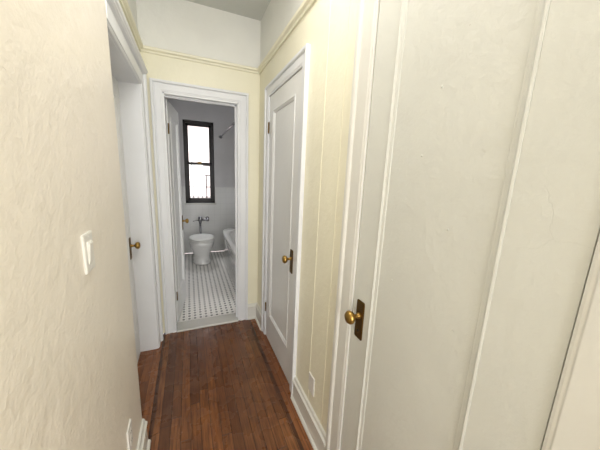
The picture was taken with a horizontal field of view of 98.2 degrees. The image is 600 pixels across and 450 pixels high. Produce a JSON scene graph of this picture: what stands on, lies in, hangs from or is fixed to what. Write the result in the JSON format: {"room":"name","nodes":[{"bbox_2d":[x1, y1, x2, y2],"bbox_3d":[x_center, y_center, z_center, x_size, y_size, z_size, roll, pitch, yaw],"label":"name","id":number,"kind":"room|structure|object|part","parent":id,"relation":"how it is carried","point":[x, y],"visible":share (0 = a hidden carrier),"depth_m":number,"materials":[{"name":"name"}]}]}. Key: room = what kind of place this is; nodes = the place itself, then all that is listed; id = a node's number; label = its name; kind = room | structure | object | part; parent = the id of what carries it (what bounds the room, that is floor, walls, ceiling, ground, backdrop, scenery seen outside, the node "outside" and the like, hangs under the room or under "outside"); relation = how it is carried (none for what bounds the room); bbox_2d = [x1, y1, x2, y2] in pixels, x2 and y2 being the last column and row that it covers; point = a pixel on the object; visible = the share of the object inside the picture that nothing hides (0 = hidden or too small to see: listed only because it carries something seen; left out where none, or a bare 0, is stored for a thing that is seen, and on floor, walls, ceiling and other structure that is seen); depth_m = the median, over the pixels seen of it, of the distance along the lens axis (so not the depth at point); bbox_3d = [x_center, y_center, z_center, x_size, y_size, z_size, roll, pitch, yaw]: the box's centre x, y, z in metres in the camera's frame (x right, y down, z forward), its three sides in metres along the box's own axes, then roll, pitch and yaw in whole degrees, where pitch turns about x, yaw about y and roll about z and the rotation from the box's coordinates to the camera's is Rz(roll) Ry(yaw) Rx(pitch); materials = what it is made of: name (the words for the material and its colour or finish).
{"room":"home hallway","nodes":[
{"label":"home hallway","id":0,"kind":"room"},
{"bbox_2d":[0,0,141,449],"bbox_3d":[-0.531,0.075,0.098,0.332,2.870,4.560,-2,12,-23],"label":"wall","id":1,"kind":"structure","parent":0,"point":[69,380],"depth_m":0.63,"materials":[{"name":"white paint"}]},
{"bbox_2d":[80,230,94,274],"bbox_3d":[-0.632,0.081,0.782,0.014,0.117,0.072,-2,12,-23],"label":"light switch","id":2,"kind":"object","parent":1,"relation":"attached to","point":[86,238],"visible":1,"depth_m":0.77,"materials":[{"name":"plastic"}]},
{"bbox_2d":[112,74,140,362],"bbox_3d":[-1.135,0.121,1.632,0.109,2.129,0.877,-2,12,-23],"label":"door","id":3,"kind":"structure","parent":1,"relation":"in","point":[137,245],"depth_m":1.92,"materials":[{"name":"wood"}]},
{"bbox_2d":[126,419,132,449],"bbox_3d":[-0.765,0.953,1.172,0.010,0.117,0.072,-2,12,-23],"label":"wall outlet","id":4,"kind":"object","parent":1,"relation":"attached to","point":[129,433],"visible":1,"depth_m":1.16,"materials":[{"name":"plastic"}]},
{"bbox_2d":[105,0,162,351],"bbox_3d":[-1.109,0.038,1.708,0.203,2.280,1.025,-2,12,-23],"label":"door frame","id":5,"kind":"structure","parent":1,"relation":"attached to","point":[128,67],"depth_m":1.98,"materials":[{"name":"wood"}]},
{"bbox_2d":[136,418,150,449],"bbox_3d":[-0.204,1.499,-0.074,0.034,0.170,3.450,-2,12,-23],"label":"baseboard","id":6,"kind":"structure","parent":1,"relation":"attached to","point":[144,443],"depth_m":1.41,"materials":[{"name":"wood"}]},
{"bbox_2d":[136,0,260,332],"bbox_3d":[-0.939,-0.394,2.419,1.420,2.870,0.120,-2,12,-23],"label":"wall","id":7,"kind":"structure","parent":0,"point":[183,26],"depth_m":2.21,"materials":[{"name":"beige paint"}]},
{"bbox_2d":[166,99,188,321],"bbox_3d":[-1.300,-0.107,2.728,0.178,2.130,0.595,-1,11,-16],"label":"door","id":8,"kind":"structure","parent":7,"relation":"in","point":[171,113],"depth_m":2.70,"materials":[{"name":"wood"}]},
{"bbox_2d":[149,78,248,333],"bbox_3d":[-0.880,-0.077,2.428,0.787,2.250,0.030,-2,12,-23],"label":"door frame","id":9,"kind":"structure","parent":7,"relation":"in","point":[157,86],"depth_m":2.35,"materials":[{"name":"white wood"}]},
{"bbox_2d":[177,313,237,331],"bbox_3d":[-0.951,1.016,2.700,0.589,0.038,0.155,-2,12,-23],"label":"threshold","id":10,"kind":"object","parent":7,"relation":"attached to","point":[228,318],"depth_m":2.67,"materials":[{"name":"stone"}]},
{"bbox_2d":[248,302,256,319],"bbox_3d":[-0.510,0.927,2.799,0.110,0.170,0.034,-2,12,-23],"label":"baseboard","id":11,"kind":"structure","parent":7,"relation":"attached to","point":[252,306],"depth_m":2.79,"materials":[{"name":"wood"}]},
{"bbox_2d":[165,98,234,252],"bbox_3d":[-1.720,-0.908,4.891,1.940,2.870,0.200,-2,12,-23],"label":"wall","id":12,"kind":"structure","parent":0,"point":[221,215],"depth_m":4.83,"materials":[{"name":"paint"}]},
{"bbox_2d":[182,119,214,202],"bbox_3d":[-1.846,-1.135,4.770,0.510,1.450,0.092,-2,12,-23],"label":"window","id":13,"kind":"structure","parent":12,"relation":"in","point":[186,123],"depth_m":4.74,"materials":[{"name":"black metal"}]},
{"bbox_2d":[190,174,209,197],"bbox_3d":[-1.891,-0.691,4.918,0.510,0.519,0.018,-2,12,-23],"label":"guard","id":14,"kind":"object","parent":12,"relation":"attached to","point":[193,186],"visible":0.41,"depth_m":4.90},
{"bbox_2d":[185,203,215,204],"bbox_3d":[-1.848,-0.395,4.845,0.550,0.030,0.080,-2,12,-23],"label":"window sill","id":15,"kind":"structure","parent":12,"relation":"attached to","point":[185,203],"depth_m":4.80,"materials":[{"name":"stone"}]},
{"bbox_2d":[219,123,233,138],"bbox_3d":[-0.969,-1.371,3.634,0.060,0.060,2.470,-2,12,-23],"label":"shower rod","id":16,"kind":"object","parent":12,"relation":"attached to","point":[232,125],"visible":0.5,"depth_m":3.92,"materials":[{"name":"silver metal"}]},
{"bbox_2d":[163,251,240,333],"bbox_3d":[-1.348,0.815,3.914,2.300,0.095,2.510,-2,12,-23],"label":"floor","id":17,"kind":"structure","parent":0,"point":[210,288],"depth_m":3.45,"materials":[{"name":"tile"}]},
{"bbox_2d":[189,217,213,264],"bbox_3d":[-1.730,0.252,4.560,0.412,0.721,0.833,-2,12,-23],"label":"toilet","id":18,"kind":"object","parent":17,"relation":"on","point":[201,245],"visible":1,"depth_m":4.32,"materials":[{"name":"ceramic"}]},
{"bbox_2d":[223,228,234,285],"bbox_3d":[-0.713,0.491,4.091,0.804,0.515,1.900,-2,12,-23],"label":"bathtub","id":19,"kind":"object","parent":17,"relation":"on","point":[229,234],"visible":0.22,"depth_m":4.03,"materials":[{"name":"ceramic"}]},
{"bbox_2d":[137,319,312,449],"bbox_3d":[-0.172,1.517,0.549,2.400,0.100,4.540,-2,12,-23],"label":"floor","id":20,"kind":"structure","parent":0,"point":[224,386],"depth_m":1.84,"materials":[{"name":"brown wood"}]},
{"bbox_2d":[186,0,270,20],"bbox_3d":[-0.051,-1.397,-0.009,2.400,0.100,4.560,-2,12,-23],"label":"ceiling","id":21,"kind":"structure","parent":0,"point":[254,9],"depth_m":2.11,"materials":[{"name":"paint"}]},
{"bbox_2d":[257,0,379,449],"bbox_3d":[0.549,0.033,0.554,0.160,2.870,4.560,-2,12,-23],"label":"wall","id":22,"kind":"structure","parent":0,"point":[312,29],"depth_m":1.40,"materials":[{"name":"beige paint"}]},
{"bbox_2d":[119,0,315,73],"bbox_3d":[0.079,-0.950,0.142,0.955,0.046,4.560,-2,12,-23],"label":"trim","id":23,"kind":"structure","parent":22,"relation":"attached to","point":[306,5],"depth_m":1.99,"materials":[{"name":"beige wood"}]},
{"bbox_3d":[0.079,-0.950,0.142,0.955,0.046,4.560,-2,12,-23],"label":"picture rail","id":24,"kind":"part","parent":23,"relation":"part of","materials":[{"name":"beige paint"}]},
{"bbox_2d":[265,69,301,384],"bbox_3d":[-0.173,0.073,2.022,0.109,2.154,0.687,-2,12,-23],"label":"door","id":25,"kind":"structure","parent":22,"relation":"in","point":[285,103],"depth_m":1.98,"materials":[{"name":"wood"}]},
{"bbox_2d":[261,43,309,395],"bbox_3d":[-0.167,0.035,2.013,0.025,2.250,0.855,-2,12,-23],"label":"door frame","id":26,"kind":"structure","parent":22,"relation":"attached to","point":[301,59],"depth_m":1.71,"materials":[{"name":"wood"}]},
{"bbox_2d":[255,302,325,449],"bbox_3d":[0.404,1.361,0.774,0.034,0.170,4.560,-2,12,-23],"label":"baseboard","id":27,"kind":"structure","parent":22,"relation":"attached to","point":[314,430],"depth_m":1.61,"materials":[{"name":"wood"}]},
{"bbox_2d":[308,371,314,396],"bbox_3d":[0.068,0.958,1.565,0.008,0.117,0.072,-2,12,-23],"label":"wall outlet","id":28,"kind":"object","parent":22,"relation":"attached to","point":[311,383],"visible":1,"depth_m":1.55,"materials":[{"name":"plastic"}]},
{"bbox_2d":[307,0,350,423],"bbox_3d":[0.130,-0.007,1.335,0.002,2.295,0.189,-2,12,-23],"label":"batten","id":29,"kind":"object","parent":22,"relation":"attached to","point":[329,0],"depth_m":1.29,"materials":[{"name":"beige wood"}]},
{"bbox_2d":[325,0,599,449],"bbox_3d":[0.357,0.280,0.800,0.021,2.275,0.886,-2,12,-23],"label":"door frame","id":30,"kind":"structure","parent":22,"relation":"attached to","point":[574,421],"depth_m":0.97,"materials":[{"name":"wood"}]},
{"bbox_2d":[341,0,599,449],"bbox_3d":[0.349,0.332,0.808,0.109,2.154,0.660,-2,12,-23],"label":"door","id":31,"kind":"structure","parent":22,"relation":"in","point":[480,225],"depth_m":0.64,"materials":[{"name":"wood"}]},
{"label":"outside","id":32,"kind":"structure","parent":0,"visible":0},
{"bbox_2d":[184,126,214,253],"bbox_3d":[-2.794,-0.827,7.829,9.000,9.500,0.200,-2,12,-23],"label":"sky","id":33,"kind":"structure","parent":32,"point":[198,137],"depth_m":7.45,"materials":[{"name":"brick"}]}
]}

